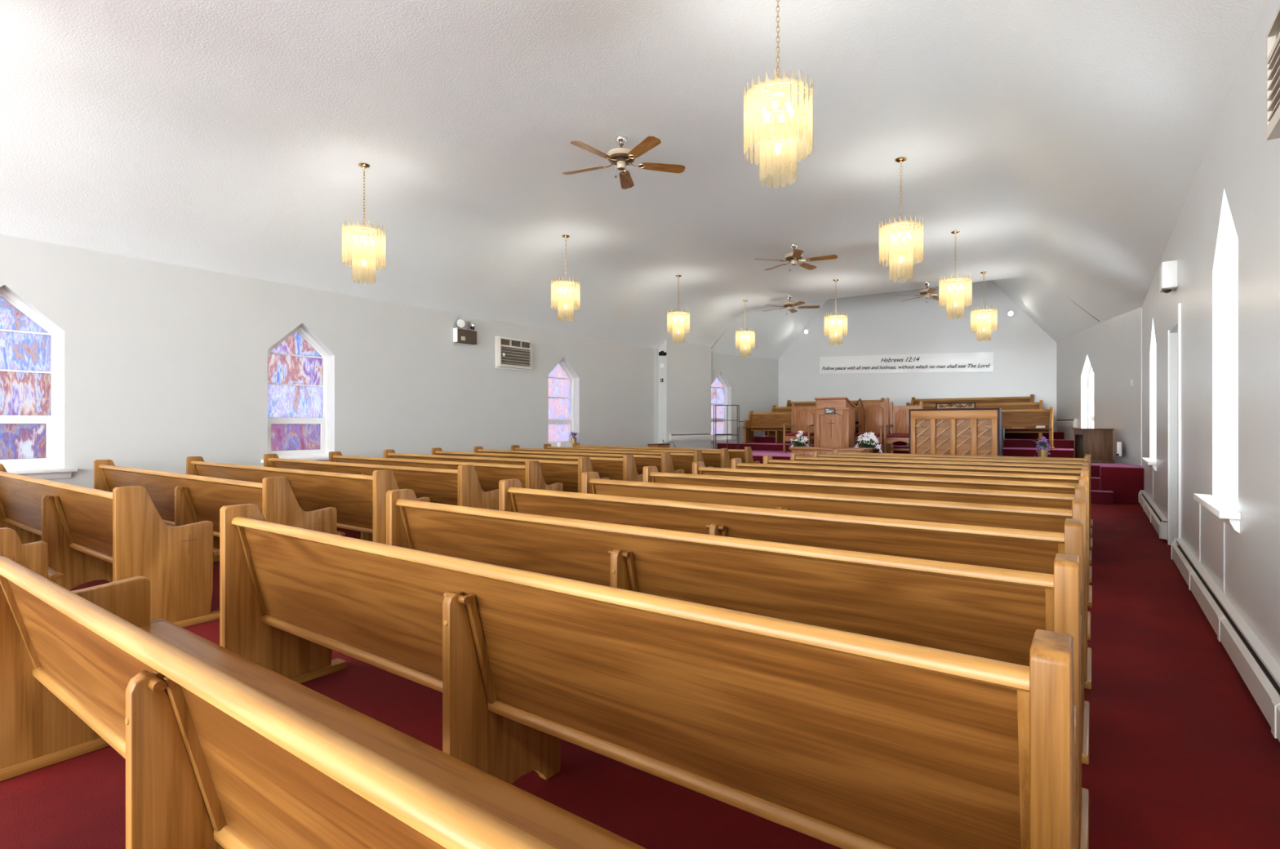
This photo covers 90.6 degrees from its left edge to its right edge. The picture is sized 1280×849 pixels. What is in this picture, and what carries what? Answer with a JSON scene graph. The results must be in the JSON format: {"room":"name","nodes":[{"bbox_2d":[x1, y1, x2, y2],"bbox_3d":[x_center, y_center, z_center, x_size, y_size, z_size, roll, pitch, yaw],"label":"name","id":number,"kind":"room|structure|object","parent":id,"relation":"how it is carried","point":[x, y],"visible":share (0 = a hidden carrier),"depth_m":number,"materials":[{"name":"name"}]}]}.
{"room":"house of worship","nodes":[
{"label":"house of worship","id":0,"kind":"room"},
{"bbox_2d":[0,235,653,526],"bbox_3d":[-6.032,-0.490,7.764,0.250,3.560,21.600,0,0,36],"label":"wall","id":1,"kind":"structure","parent":0,"point":[163,365],"depth_m":8.64,"materials":[{"name":"white paint"}]},
{"bbox_2d":[0,286,77,479],"bbox_3d":[-6.734,-0.432,6.699,0.330,2.075,1.130,0,0,36],"label":"window","id":2,"kind":"structure","parent":1,"relation":"in","point":[30,346],"depth_m":6.93,"materials":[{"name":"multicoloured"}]},
{"bbox_2d":[261,325,329,462],"bbox_3d":[-4.940,-0.432,9.203,0.330,2.075,1.130,0,0,36],"label":"window","id":3,"kind":"structure","parent":1,"relation":"in","point":[299,367],"depth_m":9.29,"materials":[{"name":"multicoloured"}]},
{"bbox_2d":[453,318,476,344],"bbox_3d":[-3.141,-1.682,11.455,0.153,0.425,0.452,0,0,36],"label":"emergency light","id":4,"kind":"object","parent":1,"relation":"attached to","point":[460,335],"visible":1,"depth_m":11.38,"materials":[{"name":"brown plastic"}]},
{"bbox_2d":[495,336,531,371],"bbox_3d":[-2.456,-1.385,12.442,0.112,0.610,0.900,0,0,36],"label":"air conditioner","id":5,"kind":"object","parent":1,"relation":"attached to","point":[511,353],"visible":1,"depth_m":12.38,"materials":[{"name":"beige plastic"}]},
{"bbox_2d":[548,360,574,447],"bbox_3d":[-1.700,-0.432,13.727,0.330,2.075,1.160,0,0,36],"label":"window","id":6,"kind":"structure","parent":1,"relation":"in","point":[561,380],"depth_m":13.88,"materials":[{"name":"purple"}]},
{"bbox_2d":[557,442,565,447],"bbox_3d":[-1.677,0.439,13.544,0.100,0.100,0.170,0,0,36],"label":"box","id":7,"kind":"object","parent":6,"relation":"on","point":[559,444],"visible":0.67,"depth_m":13.49,"materials":[{"name":"white plastic"}]},
{"bbox_2d":[567,431,577,446],"bbox_3d":[-1.438,0.316,13.838,0.257,0.348,0.278,0,0,-44],"label":"potted flowers","id":8,"kind":"object","parent":6,"relation":"on","point":[573,438],"visible":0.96,"depth_m":13.80,"materials":[{"name":"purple plant"}]},
{"bbox_2d":[0,0,1266,359],"bbox_3d":[-0.493,-2.984,6.731,10.000,2.047,26.370,0,0,36],"label":"ceiling","id":9,"kind":"structure","parent":0,"point":[1064,143],"depth_m":6.60,"materials":[{"name":"white paint"}]},
{"bbox_2d":[344,163,382,266],"bbox_3d":[-3.293,-2.406,7.561,0.480,1.420,0.483,0,0,36],"label":"chandelier","id":10,"kind":"object","parent":9,"relation":"hanging from","point":[363,166],"visible":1,"depth_m":7.55,"materials":[{"name":"gold metal"}]},
{"bbox_2d":[552,235,578,309],"bbox_3d":[-1.226,-2.420,10.448,0.480,1.420,0.483,0,0,-20],"label":"chandelier","id":11,"kind":"object","parent":9,"relation":"hanging from","point":[566,237],"visible":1,"depth_m":10.43,"materials":[{"name":"gold metal"}]},
{"bbox_2d":[561,135,685,189],"bbox_3d":[-0.148,-2.909,6.926,1.329,0.464,1.393,0,0,-13],"label":"ceiling fan","id":12,"kind":"object","parent":9,"relation":"hanging from","point":[621,157],"visible":1,"depth_m":6.87,"materials":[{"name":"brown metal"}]},
{"bbox_2d":[668,275,688,333],"bbox_3d":[0.806,-2.431,13.285,0.480,1.420,0.483,0,0,33],"label":"chandelier","id":13,"kind":"object","parent":9,"relation":"hanging from","point":[677,276],"visible":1,"depth_m":13.28,"materials":[{"name":"gold metal"}]},
{"bbox_2d":[736,299,753,348],"bbox_3d":[2.629,-2.412,15.829,0.480,1.420,0.483,0,0,-14],"label":"chandelier","id":14,"kind":"object","parent":9,"relation":"hanging from","point":[744,300],"visible":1,"depth_m":15.82,"materials":[{"name":"gold"}]},
{"bbox_2d":[747,0,808,155],"bbox_3d":[0.978,-2.428,4.491,0.480,1.420,0.483,0,0,19],"label":"chandelier","id":15,"kind":"object","parent":9,"relation":"hanging from","point":[776,95],"visible":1,"depth_m":4.48,"materials":[{"name":"gold metal"}]},
{"bbox_2d":[765,295,819,314],"bbox_3d":[3.681,-2.900,15.359,1.329,0.464,1.393,0,0,6],"label":"ceiling fan","id":16,"kind":"object","parent":9,"relation":"hanging from","point":[788,304],"visible":1,"depth_m":15.30,"materials":[{"name":"brown wood"}]},
{"bbox_2d":[753,244,837,271],"bbox_3d":[2.693,-2.864,10.842,1.329,0.464,1.393,0,0,25],"label":"ceiling fan","id":17,"kind":"object","parent":9,"relation":"hanging from","point":[793,257],"visible":1,"depth_m":10.77,"materials":[{"name":"brown wood"}]},
{"bbox_2d":[826,279,845,336],"bbox_3d":[4.202,-2.415,13.596,0.480,1.420,0.483,0,0,-11],"label":"chandelier","id":18,"kind":"object","parent":9,"relation":"hanging from","point":[832,322],"visible":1,"depth_m":13.59,"materials":[{"name":"gold"}]},
{"bbox_2d":[881,156,920,263],"bbox_3d":[3.033,-2.391,7.360,0.480,1.420,0.483,0,0,27],"label":"chandelier","id":19,"kind":"object","parent":9,"relation":"hanging from","point":[901,159],"visible":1,"depth_m":7.35,"materials":[{"name":"gold metal"}]},
{"bbox_2d":[897,281,964,302],"bbox_3d":[6.271,-2.865,13.782,1.329,0.464,1.393,0,0,-40],"label":"ceiling fan","id":20,"kind":"object","parent":9,"relation":"hanging from","point":[926,292],"visible":0.98,"depth_m":13.65,"materials":[{"name":"brown wood"}]},
{"bbox_2d":[941,230,969,306],"bbox_3d":[5.100,-2.427,10.246,0.484,1.420,0.488,0,0,29],"label":"chandelier","id":21,"kind":"object","parent":9,"relation":"hanging from","point":[954,279],"visible":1,"depth_m":10.24,"materials":[{"name":"gold metal"}]},
{"bbox_2d":[972,271,995,331],"bbox_3d":[6.998,-2.411,12.897,0.480,1.420,0.483,0,0,18],"label":"chandelier","id":22,"kind":"object","parent":9,"relation":"hanging from","point":[984,272],"visible":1,"depth_m":12.89,"materials":[{"name":"gold metal"}]},
{"bbox_2d":[0,502,1279,848],"bbox_3d":[-0.411,1.350,6.845,10.560,0.120,26.650,0,0,36],"label":"floor","id":23,"kind":"structure","parent":0,"point":[1183,754],"depth_m":2.42,"materials":[{"name":"carpet"}]},
{"bbox_2d":[0,527,64,580],"bbox_3d":[-5.002,0.833,4.471,3.940,0.914,0.592,0,0,36],"label":"pew","id":24,"kind":"object","parent":23,"relation":"on","point":[33,556],"visible":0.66,"depth_m":3.45,"materials":[{"name":"brown wood"}]},
{"bbox_2d":[0,463,219,627],"bbox_3d":[-4.528,0.833,5.133,3.940,0.914,0.592,0,0,36],"label":"pew","id":25,"kind":"object","parent":23,"relation":"on","point":[90,534],"visible":0.79,"depth_m":4.14,"materials":[{"name":"brown wood"}]},
{"bbox_2d":[93,459,345,561],"bbox_3d":[-4.045,0.833,5.825,3.940,0.914,0.592,0,0,36],"label":"pew","id":26,"kind":"object","parent":23,"relation":"on","point":[179,499],"visible":0.48,"depth_m":5.29,"materials":[{"name":"brown wood"}]},
{"bbox_2d":[186,456,430,544],"bbox_3d":[-3.553,0.833,6.511,3.940,0.914,0.592,0,0,36],"label":"pew","id":27,"kind":"object","parent":23,"relation":"on","point":[359,500],"visible":0.25,"depth_m":5.70,"materials":[{"name":"brown wood"}]},
{"bbox_2d":[0,553,646,848],"bbox_3d":[-0.911,0.860,1.565,3.285,0.860,0.592,0,0,36],"label":"pew","id":28,"kind":"object","parent":23,"relation":"on","point":[220,748],"visible":1,"depth_m":1.36,"materials":[{"name":"brown wood"}]},
{"bbox_2d":[263,453,498,541],"bbox_3d":[-3.055,0.833,7.192,3.940,0.914,0.592,0,0,36],"label":"pew","id":29,"kind":"object","parent":23,"relation":"on","point":[461,486],"visible":0.2,"depth_m":6.26,"materials":[{"name":"brown wood"}]},
{"bbox_2d":[328,451,562,492],"bbox_3d":[-2.556,0.833,7.873,3.940,0.914,0.592,0,0,36],"label":"pew","id":30,"kind":"object","parent":23,"relation":"on","point":[530,474],"visible":0.2,"depth_m":7.00,"materials":[{"name":"brown wood"}]},
{"bbox_2d":[383,449,609,493],"bbox_3d":[-2.078,0.833,8.569,3.940,0.914,0.592,0,0,36],"label":"pew","id":31,"kind":"object","parent":23,"relation":"on","point":[569,473],"visible":0.19,"depth_m":7.60,"materials":[{"name":"brown wood"}]},
{"bbox_2d":[431,447,643,481],"bbox_3d":[-1.585,0.833,9.253,3.940,0.914,0.592,0,0,36],"label":"pew","id":32,"kind":"object","parent":23,"relation":"on","point":[624,468],"visible":0.19,"depth_m":8.22,"materials":[{"name":"brown wood"}]},
{"bbox_2d":[474,446,684,474],"bbox_3d":[-1.085,0.833,9.934,3.940,0.914,0.592,0,0,36],"label":"pew","id":33,"kind":"object","parent":23,"relation":"on","point":[664,463],"visible":0.21,"depth_m":8.94,"materials":[{"name":"brown wood"}]},
{"bbox_2d":[511,444,713,474],"bbox_3d":[-0.588,0.833,10.616,3.940,0.914,0.592,0,0,36],"label":"pew","id":34,"kind":"object","parent":23,"relation":"on","point":[684,461],"visible":0.17,"depth_m":9.60,"materials":[{"name":"brown wood"}]},
{"bbox_2d":[543,444,731,468],"bbox_3d":[-0.104,0.833,11.307,3.940,0.914,0.592,0,0,36],"label":"pew","id":35,"kind":"object","parent":23,"relation":"on","point":[721,459],"visible":0.2,"depth_m":10.23,"materials":[{"name":"brown wood"}]},
{"bbox_2d":[219,503,1078,848],"bbox_3d":[-0.449,0.833,2.211,3.285,0.914,0.592,0,0,36],"label":"pew","id":36,"kind":"object","parent":23,"relation":"on","point":[842,740],"visible":0.91,"depth_m":1.58,"materials":[{"name":"brown wood"}]},
{"bbox_2d":[647,440,675,447],"bbox_3d":[0.554,0.838,16.096,0.375,0.905,0.736,0,0,36],"label":"wooden box","id":37,"kind":"object","parent":23,"relation":"on","point":[656,445],"visible":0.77,"depth_m":15.89,"materials":[{"name":"red wood"}]},
{"bbox_2d":[573,442,759,463],"bbox_3d":[0.384,0.833,11.996,3.940,0.914,0.592,0,0,36],"label":"pew","id":38,"kind":"object","parent":23,"relation":"on","point":[746,455],"visible":0.21,"depth_m":11.01,"materials":[{"name":"brown wood"}]},
{"bbox_2d":[386,488,1088,848],"bbox_3d":[0.041,0.833,2.898,3.285,0.914,0.592,0,0,36],"label":"pew","id":39,"kind":"object","parent":23,"relation":"on","point":[993,613],"visible":0.52,"depth_m":2.28,"materials":[{"name":"brown wood"}]},
{"bbox_2d":[498,478,1089,764],"bbox_3d":[0.530,0.833,3.586,3.285,0.914,0.592,0,0,36],"label":"pew","id":40,"kind":"object","parent":23,"relation":"on","point":[1020,549],"visible":0.41,"depth_m":3.02,"materials":[{"name":"brown wood"}]},
{"bbox_2d":[788,446,872,457],"bbox_3d":[3.724,0.873,12.413,1.460,0.835,0.620,0,0,36],"label":"table","id":41,"kind":"object","parent":23,"relation":"on","point":[807,451],"visible":0.14,"depth_m":12.33,"materials":[{"name":"red wood"}]},
{"bbox_2d":[581,471,1092,688],"bbox_3d":[1.027,0.833,4.268,3.285,0.914,0.592,0,0,36],"label":"pew","id":42,"kind":"object","parent":23,"relation":"on","point":[1024,517],"visible":0.3,"depth_m":3.73,"materials":[{"name":"brown wood"}]},
{"bbox_2d":[643,466,1090,640],"bbox_3d":[1.513,0.833,4.959,3.285,0.914,0.592,0,0,36],"label":"pew","id":43,"kind":"object","parent":23,"relation":"on","point":[651,473],"visible":0.2,"depth_m":4.50,"materials":[{"name":"brown wood"}]},
{"bbox_2d":[692,461,1092,607],"bbox_3d":[2.009,0.833,5.641,3.285,0.914,0.592,0,0,36],"label":"pew","id":44,"kind":"object","parent":23,"relation":"on","point":[698,467],"visible":0.23,"depth_m":5.17,"materials":[{"name":"brown wood"}]},
{"bbox_2d":[731,457,1092,582],"bbox_3d":[2.498,0.833,6.329,3.285,0.914,0.592,0,0,36],"label":"pew","id":45,"kind":"object","parent":23,"relation":"on","point":[736,463],"visible":0.12,"depth_m":5.92,"materials":[{"name":"brown wood"}]},
{"bbox_2d":[763,454,1092,564],"bbox_3d":[2.987,0.833,7.017,3.285,0.914,0.592,0,0,36],"label":"pew","id":46,"kind":"object","parent":23,"relation":"on","point":[767,459],"visible":0.2,"depth_m":6.62,"materials":[{"name":"brown wood"}]},
{"bbox_2d":[790,452,1092,550],"bbox_3d":[3.483,0.833,7.700,3.285,0.914,0.592,0,0,36],"label":"pew","id":47,"kind":"object","parent":23,"relation":"on","point":[794,455],"visible":0.16,"depth_m":7.25,"materials":[{"name":"brown wood"}]},
{"bbox_2d":[751,450,1143,504],"bbox_3d":[4.879,0.995,14.231,9.956,0.590,2.820,0,0,36],"label":"platform","id":48,"kind":"object","parent":23,"relation":"on","point":[1126,481],"visible":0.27,"depth_m":10.40,"materials":[{"name":"carpet"}]},
{"bbox_2d":[713,404,739,449],"bbox_3d":[2.233,0.099,16.366,0.618,1.202,0.318,0,0,16],"label":"shelf rack","id":49,"kind":"object","parent":48,"relation":"on","point":[713,405],"visible":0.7,"depth_m":16.29,"materials":[{"name":"grey metal"}]},
{"bbox_2d":[782,403,816,453],"bbox_3d":[3.995,0.081,15.761,0.720,1.238,0.640,0,0,36],"label":"chair","id":50,"kind":"object","parent":48,"relation":"on","point":[802,418],"visible":0.71,"depth_m":15.93,"materials":[{"name":"red wood"}]},
{"bbox_2d":[785,432,813,435],"bbox_3d":[3.986,0.240,15.749,0.560,0.080,0.550,0,0,36],"label":"cushion","id":51,"kind":"object","parent":50,"relation":"on","point":[787,433],"depth_m":15.56,"materials":[{"name":"red fabric"}]},
{"bbox_2d":[787,430,812,447],"bbox_3d":[3.680,0.423,14.545,0.572,0.579,0.513,0,0,20],"label":"lily arrangement","id":52,"kind":"object","parent":48,"relation":"on","point":[800,443],"visible":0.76,"depth_m":14.48,"materials":[{"name":"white plant"}]},
{"bbox_2d":[812,396,857,447],"bbox_3d":[4.354,0.053,14.151,0.830,1.294,0.618,0,0,36],"label":"pulpit","id":53,"kind":"object","parent":48,"relation":"on","point":[837,429],"visible":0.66,"depth_m":13.93,"materials":[{"name":"red wood"}]},
{"bbox_2d":[824,407,835,413],"bbox_3d":[4.165,-0.316,13.921,0.230,0.172,0.020,0,0,36],"label":"sign","id":54,"kind":"object","parent":53,"relation":"hanging from","point":[827,410],"visible":1,"depth_m":13.91,"materials":[{"name":"grey metal"}]},
{"bbox_2d":[855,399,864,448],"bbox_3d":[4.800,0.071,13.823,0.195,1.239,0.046,0,0,36],"label":"microphone","id":55,"kind":"object","parent":48,"relation":"on","point":[859,399],"visible":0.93,"depth_m":13.77,"materials":[{"name":"black metal"}]},
{"bbox_2d":[854,431,882,453],"bbox_3d":[4.811,0.421,13.327,0.546,0.558,0.503,0,0,-15],"label":"lily arrangement","id":56,"kind":"object","parent":48,"relation":"on","point":[870,444],"visible":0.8,"depth_m":13.28,"materials":[{"name":"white plant"}]},
{"bbox_2d":[855,397,888,453],"bbox_3d":[5.369,0.036,14.777,0.720,1.328,0.640,0,0,36],"label":"chair","id":57,"kind":"object","parent":48,"relation":"on","point":[876,414],"visible":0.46,"depth_m":14.94,"materials":[{"name":"red wood"}]},
{"bbox_2d":[855,432,883,436],"bbox_3d":[5.360,0.240,14.765,0.560,0.080,0.550,0,0,36],"label":"cushion","id":58,"kind":"object","parent":57,"relation":"on","point":[877,434],"depth_m":14.61,"materials":[{"name":"red fabric"}]},
{"bbox_2d":[882,400,923,453],"bbox_3d":[5.803,0.091,13.975,0.720,1.218,0.640,0,0,36],"label":"chair","id":59,"kind":"object","parent":48,"relation":"on","point":[899,425],"visible":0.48,"depth_m":14.18,"materials":[{"name":"red wood"}]},
{"bbox_2d":[886,433,909,437],"bbox_3d":[5.794,0.240,13.963,0.560,0.080,0.550,0,0,36],"label":"cushion","id":60,"kind":"object","parent":59,"relation":"on","point":[889,435],"depth_m":13.77,"materials":[{"name":"red fabric"}]},
{"bbox_2d":[909,408,1004,456],"bbox_3d":[6.214,0.197,12.455,1.602,1.007,0.672,0,0,36],"label":"upright piano","id":61,"kind":"object","parent":48,"relation":"on","point":[954,431],"visible":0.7,"depth_m":12.19,"materials":[{"name":"brown wood"}]},
{"bbox_2d":[935,402,975,408],"bbox_3d":[6.139,-0.366,12.332,0.700,0.118,0.028,0,0,36],"label":"music stand","id":62,"kind":"object","parent":61,"relation":"on","point":[944,405],"visible":0.98,"depth_m":12.34,"materials":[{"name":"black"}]},
{"bbox_2d":[1032,435,1053,457],"bbox_3d":[7.095,0.475,11.157,0.300,0.561,0.388,0,0,-1],"label":"potted flowers","id":63,"kind":"object","parent":48,"relation":"on","point":[1042,451],"visible":0.89,"depth_m":11.11,"materials":[{"name":"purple plant"}]},
{"bbox_2d":[1071,428,1114,463],"bbox_3d":[8.399,0.388,11.752,0.630,0.625,0.450,0,0,36],"label":"desk","id":64,"kind":"object","parent":48,"relation":"on","point":[1097,442],"visible":0.8,"depth_m":11.57,"materials":[{"name":"brown wood"}]},
{"bbox_2d":[813,450,1092,537],"bbox_3d":[3.970,0.833,8.390,3.285,0.914,0.592,0,0,36],"label":"pew","id":65,"kind":"object","parent":23,"relation":"on","point":[815,453],"visible":0.14,"depth_m":8.03,"materials":[{"name":"brown wood"}]},
{"bbox_2d":[832,448,1093,528],"bbox_3d":[4.465,0.833,9.073,3.285,0.914,0.592,0,0,36],"label":"pew","id":66,"kind":"object","parent":23,"relation":"on","point":[835,451],"visible":0.2,"depth_m":8.72,"materials":[{"name":"brown wood"}]},
{"bbox_2d":[1090,476,1113,504],"bbox_3d":[7.183,1.095,10.879,1.510,0.390,0.655,0,0,36],"label":"steps","id":67,"kind":"structure","parent":23,"relation":"on","point":[1097,496],"depth_m":10.31,"materials":[{"name":"carpet"}]},
{"bbox_2d":[658,339,711,448],"bbox_3d":[1.238,-0.585,17.041,1.834,3.750,0.334,0,0,-37],"label":"wall","id":68,"kind":"structure","parent":0,"point":[685,391],"depth_m":16.84,"materials":[{"name":"white paint"}]},
{"bbox_2d":[658,351,666,355],"bbox_3d":[0.592,-1.839,16.394,0.129,0.143,0.273,0,0,-35],"label":"camera","id":69,"kind":"object","parent":68,"relation":"attached to","point":[661,353],"visible":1,"depth_m":16.43,"materials":[{"name":"black plastic"}]},
{"bbox_2d":[669,433,711,440],"bbox_3d":[1.367,0.334,16.975,1.548,0.193,0.076,0,0,-42],"label":"baseboard heater","id":70,"kind":"object","parent":68,"relation":"attached to","point":[673,437],"visible":1,"depth_m":16.91,"materials":[{"name":"white metal"}]},
{"bbox_2d":[653,348,777,448],"bbox_3d":[2.233,-0.490,18.094,4.952,3.560,0.250,0,0,-38],"label":"wall","id":71,"kind":"structure","parent":0,"point":[752,383],"depth_m":18.53,"materials":[{"name":"white paint"}]},
{"bbox_2d":[711,374,735,443],"bbox_3d":[2.256,-0.482,18.048,1.004,2.035,0.330,0,0,-38],"label":"window","id":72,"kind":"structure","parent":71,"relation":"in","point":[719,389],"depth_m":18.20,"materials":[{"name":"white"}]},
{"bbox_2d":[737,420,743,426],"bbox_3d":[3.217,-0.026,18.655,0.938,0.193,0.076,0,0,-38],"label":"baseboard heater","id":73,"kind":"object","parent":71,"relation":"attached to","point":[741,422],"visible":0.16,"depth_m":18.41,"materials":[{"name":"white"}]},
{"bbox_2d":[716,442,1073,457],"bbox_3d":[6.031,0.910,15.835,8.654,0.760,1.170,0,0,36],"label":"floor","id":74,"kind":"structure","parent":0,"point":[1006,451],"depth_m":14.96,"materials":[{"name":"carpet"}]},
{"bbox_2d":[742,410,813,444],"bbox_3d":[4.212,0.073,17.043,2.940,0.914,0.592,0,0,36],"label":"pew","id":75,"kind":"object","parent":74,"relation":"on","point":[758,421],"visible":0.54,"depth_m":17.65,"materials":[{"name":"brown wood"}]},
{"bbox_2d":[905,406,1054,449],"bbox_3d":[7.720,0.073,14.530,2.970,0.914,0.592,0,0,36],"label":"pew","id":76,"kind":"object","parent":74,"relation":"on","point":[1012,420],"visible":0.38,"depth_m":14.04,"materials":[{"name":"brown wood"}]},
{"bbox_2d":[753,435,1073,448],"bbox_3d":[6.599,0.820,16.627,7.979,0.940,0.820,0,0,36],"label":"floor","id":77,"kind":"structure","parent":0,"point":[1057,443],"depth_m":14.66,"materials":[{"name":"carpet"}]},
{"bbox_2d":[765,404,858,436],"bbox_3d":[4.945,-0.107,17.526,2.910,0.914,0.592,0,0,36],"label":"pew","id":78,"kind":"object","parent":77,"relation":"on","point":[775,409],"visible":0.09,"depth_m":18.26,"materials":[{"name":"brown wood"}]},
{"bbox_2d":[906,400,1043,439],"bbox_3d":[7.986,-0.107,15.348,3.010,0.914,0.592,0,0,36],"label":"pew","id":79,"kind":"object","parent":77,"relation":"on","point":[1008,406],"visible":0.1,"depth_m":15.01,"materials":[{"name":"brown wood"}]},
{"bbox_2d":[764,431,1064,439],"bbox_3d":[7.002,0.735,17.187,7.509,1.110,0.600,0,0,36],"label":"floor","id":80,"kind":"structure","parent":0,"point":[1056,435],"depth_m":15.18,"materials":[{"name":"carpet"}]},
{"bbox_2d":[786,397,884,406],"bbox_3d":[5.484,-0.277,18.149,2.820,0.914,0.592,0,0,36],"label":"pew","id":81,"kind":"object","parent":80,"relation":"on","point":[789,402],"visible":0.11,"depth_m":18.70,"materials":[{"name":"brown wood"}]},
{"bbox_2d":[911,394,1033,404],"bbox_3d":[8.345,-0.277,16.099,2.820,0.914,0.592,0,0,36],"label":"pew","id":82,"kind":"object","parent":80,"relation":"on","point":[1002,399],"visible":0.24,"depth_m":16.13,"materials":[{"name":"brown wood"}]},
{"bbox_2d":[777,280,1056,431],"bbox_3d":[7.250,-1.290,17.532,7.770,5.160,0.250,0,0,36],"label":"wall","id":83,"kind":"structure","parent":0,"point":[1024,355],"depth_m":17.10,"materials":[{"name":"white paint"}]},
{"bbox_2d":[819,351,993,373],"bbox_3d":[7.149,-1.675,17.426,4.535,0.657,0.025,0,0,36],"label":"banner","id":84,"kind":"object","parent":83,"relation":"attached to","point":[982,361],"visible":1,"depth_m":17.26,"materials":[{"name":"white paper"}]},
{"bbox_2d":[1007,310,1013,315],"bbox_3d":[9.250,-2.782,15.804,0.125,0.166,0.233,0,0,36],"label":"spotlight","id":85,"kind":"object","parent":83,"relation":"attached to","point":[1010,313],"visible":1,"depth_m":15.73,"materials":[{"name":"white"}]},
{"bbox_2d":[1056,306,1142,466],"bbox_3d":[9.392,-0.490,12.966,0.250,3.560,4.949,0,0,19],"label":"wall","id":86,"kind":"structure","parent":0,"point":[1112,347],"depth_m":12.18,"materials":[{"name":"white paint"}]},
{"bbox_2d":[1054,418,1077,427],"bbox_3d":[9.771,-0.032,14.545,0.076,0.203,1.407,0,0,19],"label":"baseboard heater","id":87,"kind":"object","parent":86,"relation":"attached to","point":[1060,423],"visible":1,"depth_m":14.43,"materials":[{"name":"white metal"}]},
{"bbox_2d":[1088,365,1093,428],"bbox_3d":[9.538,-0.525,13.202,0.110,1.890,0.802,0,0,19],"label":"window","id":88,"kind":"structure","parent":86,"relation":"in","point":[1091,376],"depth_m":13.52,"materials":[{"name":"white glass"}]},
{"bbox_2d":[1115,441,1121,456],"bbox_3d":[8.492,0.435,11.238,0.080,0.250,0.339,0,0,36],"label":"heater cover","id":89,"kind":"object","parent":86,"relation":"attached to","point":[1118,443],"visible":1,"depth_m":11.13,"materials":[{"name":"white"}]},
{"bbox_2d":[1140,308,1142,465],"bbox_3d":[8.452,-0.630,10.675,0.030,2.640,0.060,0,0,36],"label":"trim","id":90,"kind":"structure","parent":86,"relation":"attached to","point":[1140,308],"depth_m":10.66,"materials":[{"name":"white paint"}]},
{"bbox_2d":[1142,0,1279,666],"bbox_3d":[2.269,-0.490,1.819,0.250,3.560,21.600,0,0,36],"label":"wall","id":91,"kind":"structure","parent":0,"point":[1224,239],"depth_m":4.17,"materials":[{"name":"white paint"}]},
{"bbox_2d":[1141,457,1156,471],"bbox_3d":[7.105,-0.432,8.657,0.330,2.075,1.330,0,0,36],"label":"window sill","id":92,"kind":"structure","parent":91,"relation":"in","point":[1151,462],"depth_m":8.33,"materials":[{"name":"white"}]},
{"bbox_2d":[1138,489,1167,539],"bbox_3d":[6.891,1.156,8.552,0.076,0.208,3.970,0,0,36],"label":"baseboard heater","id":93,"kind":"object","parent":91,"relation":"attached to","point":[1157,518],"visible":0.93,"depth_m":7.83,"materials":[{"name":"white metal"}]},
{"bbox_2d":[1152,468,1153,502],"bbox_3d":[7.001,0.835,8.646,0.006,0.470,0.012,0,0,36],"label":"trim","id":94,"kind":"structure","parent":91,"relation":"attached to","point":[1153,468],"depth_m":8.64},
{"bbox_2d":[1159,260,1177,293],"bbox_3d":[5.225,-1.442,6.265,0.120,0.295,0.272,0,0,36],"label":"box","id":95,"kind":"object","parent":91,"relation":"attached to","point":[1168,270],"visible":1,"depth_m":6.16,"materials":[{"name":"white plastic"}]},
{"bbox_2d":[1167,330,1169,545],"bbox_3d":[5.682,0.140,6.810,0.012,2.300,0.050,0,0,36],"label":"door frame","id":96,"kind":"structure","parent":91,"relation":"attached to","point":[1168,331],"depth_m":6.79,"materials":[{"name":"white"}]},
{"bbox_2d":[1177,302,1181,538],"bbox_3d":[5.038,0.080,5.918,0.020,2.420,0.070,0,0,36],"label":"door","id":97,"kind":"structure","parent":91,"relation":"in","point":[1179,304],"depth_m":5.89,"materials":[{"name":"white"}]},
{"bbox_2d":[1199,503,1200,563],"bbox_3d":[4.264,0.835,4.825,0.006,0.470,0.012,0,0,36],"label":"trim","id":98,"kind":"structure","parent":91,"relation":"attached to","point":[1199,504],"depth_m":4.82,"materials":[{"name":"white paint"}]},
{"bbox_2d":[1193,493,1240,533],"bbox_3d":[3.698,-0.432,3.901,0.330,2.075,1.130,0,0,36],"label":"window sill","id":99,"kind":"structure","parent":91,"relation":"in","point":[1224,508],"depth_m":3.77,"materials":[{"name":"white"}]},
{"bbox_2d":[1222,521,1224,595],"bbox_3d":[3.624,0.835,3.931,0.006,0.470,0.012,0,0,36],"label":"trim","id":100,"kind":"structure","parent":91,"relation":"attached to","point":[1223,522],"depth_m":3.93,"materials":[{"name":"white paint"}]},
{"bbox_2d":[1171,537,1279,742],"bbox_3d":[2.154,1.156,1.939,0.076,0.208,9.660,0,0,36],"label":"baseboard heater","id":101,"kind":"object","parent":91,"relation":"attached to","point":[1260,673],"visible":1,"depth_m":3.31,"materials":[{"name":"white metal"}]},
{"bbox_2d":[1266,4,1279,140],"bbox_3d":[2.300,-1.340,2.178,0.112,0.480,0.850,0,0,36],"label":"air conditioner","id":102,"kind":"object","parent":91,"relation":"attached to","point":[1273,36],"visible":1,"depth_m":2.45,"materials":[{"name":"beige"}]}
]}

